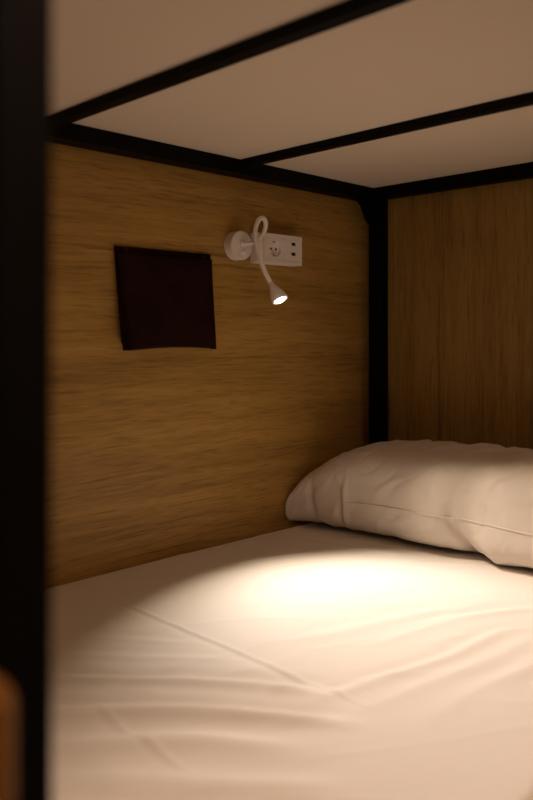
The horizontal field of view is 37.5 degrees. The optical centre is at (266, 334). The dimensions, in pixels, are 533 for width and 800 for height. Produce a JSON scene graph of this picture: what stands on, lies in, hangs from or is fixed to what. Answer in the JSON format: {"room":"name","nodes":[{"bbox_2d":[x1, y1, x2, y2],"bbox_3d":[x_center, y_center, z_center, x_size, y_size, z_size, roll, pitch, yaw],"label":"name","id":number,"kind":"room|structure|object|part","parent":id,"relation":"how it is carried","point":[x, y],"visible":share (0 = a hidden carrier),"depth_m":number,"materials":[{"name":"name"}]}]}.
{"room":"dormitory","nodes":[
{"label":"dormitory","id":0,"kind":"room"},
{"bbox_2d":[52,143,366,587],"bbox_3d":[-0.587,-0.223,1.553,2.559,2.500,0.030,0,0,-45],"label":"wall","id":1,"kind":"structure","parent":0,"point":[158,453],"depth_m":1.93,"materials":[{"name":"brown wood"}]},
{"bbox_2d":[114,245,215,350],"bbox_3d":[-0.226,-0.084,1.854,0.285,0.237,0.052,0,0,-45],"label":"pocket","id":2,"kind":"object","parent":1,"relation":"attached to","point":[166,297],"visible":1,"depth_m":1.83,"materials":[{"name":"black fabric"}]},
{"bbox_2d":[224,216,287,304],"bbox_3d":[-0.022,-0.187,1.973,0.075,0.224,0.170,0,0,-45],"label":"reading lamp","id":3,"kind":"object","parent":1,"relation":"attached to","point":[237,244],"visible":1,"depth_m":1.99,"materials":[{"name":"white plastic"}]},
{"bbox_2d":[250,232,301,266],"bbox_3d":[0.027,-0.229,2.115,0.162,0.080,0.039,0,0,-45],"label":"wall socket","id":4,"kind":"object","parent":1,"relation":"attached to","point":[276,249],"visible":0.95,"depth_m":2.10,"materials":[{"name":"white plastic"}]},
{"bbox_2d":[267,237,283,259],"bbox_3d":[0.021,-0.229,2.090,0.064,0.059,0.010,0,0,-45],"label":"outlet","id":5,"kind":"object","parent":4,"relation":"attached to","point":[275,245],"depth_m":2.09,"materials":[{"name":"grey plastic"}]},
{"bbox_2d":[367,178,532,448],"bbox_3d":[1.078,-0.223,1.673,0.030,2.500,2.150,0,0,-45],"label":"wall","id":6,"kind":"structure","parent":0,"point":[460,261],"depth_m":2.18,"materials":[{"name":"brown wood"}]},
{"bbox_3d":[-0.467,1.052,0.121,4.409,0.050,2.230,0,0,-45],"label":"floor","id":7,"kind":"structure","parent":0,"visible":0},
{"bbox_2d":[0,0,532,799],"bbox_3d":[-0.020,0.277,1.280,2.078,1.500,1.155,0,0,-45],"label":"bunk bed","id":8,"kind":"object","parent":7,"relation":"on","point":[370,103],"visible":0.7,"depth_m":1.22,"materials":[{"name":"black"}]},
{"bbox_3d":[-0.135,0.310,0.417,0.032,1.433,0.030,0,0,-45],"label":"post","id":9,"kind":"part","parent":8,"relation":"part of","materials":[{"name":"black metal"}]},
{"bbox_3d":[-0.410,-0.425,1.672,2.018,0.036,0.050,0,0,-45],"label":"wall rail","id":10,"kind":"part","parent":8,"relation":"part of","materials":[{"name":"black metal"}]},
{"bbox_3d":[-0.031,-0.452,1.292,2.071,0.018,1.116,0,0,-45],"label":"board","id":11,"kind":"part","parent":8,"relation":"part of","materials":[{"name":"beige wood"}]},
{"bbox_3d":[0.272,-0.369,2.324,0.106,0.075,0.006,0,0,-45],"label":"gusset plate","id":12,"kind":"part","parent":8,"relation":"part of","materials":[{"name":"black"}]},
{"bbox_3d":[0.337,0.310,2.364,0.042,1.433,0.042,0,0,-45],"label":"corner post","id":13,"kind":"part","parent":8,"relation":"part of","materials":[{"name":"black metal"}]},
{"bbox_3d":[0.684,-0.425,2.025,0.030,0.036,1.093,0,0,-45],"label":"rail","id":14,"kind":"part","parent":8,"relation":"part of","materials":[{"name":"black metal"}]},
{"bbox_3d":[-0.048,0.649,1.301,1.978,0.199,1.060,0,0,-45],"label":"mattress","id":15,"kind":"object","parent":8,"relation":"on","visible":0},
{"bbox_2d":[52,522,532,799],"bbox_3d":[-0.046,0.620,1.299,1.999,0.214,1.082,0,0,-45],"label":"sheet","id":16,"kind":"object","parent":15,"relation":"on","point":[313,660],"visible":0.85,"depth_m":1.22,"materials":[{"name":"beige fabric"}]},
{"bbox_2d":[285,439,532,567],"bbox_3d":[0.526,0.395,1.909,0.326,0.255,1.028,0,0,-45],"label":"pillow","id":17,"kind":"object","parent":16,"relation":"on","point":[478,497],"visible":1,"depth_m":1.89,"materials":[{"name":"beige fabric"}]}
]}

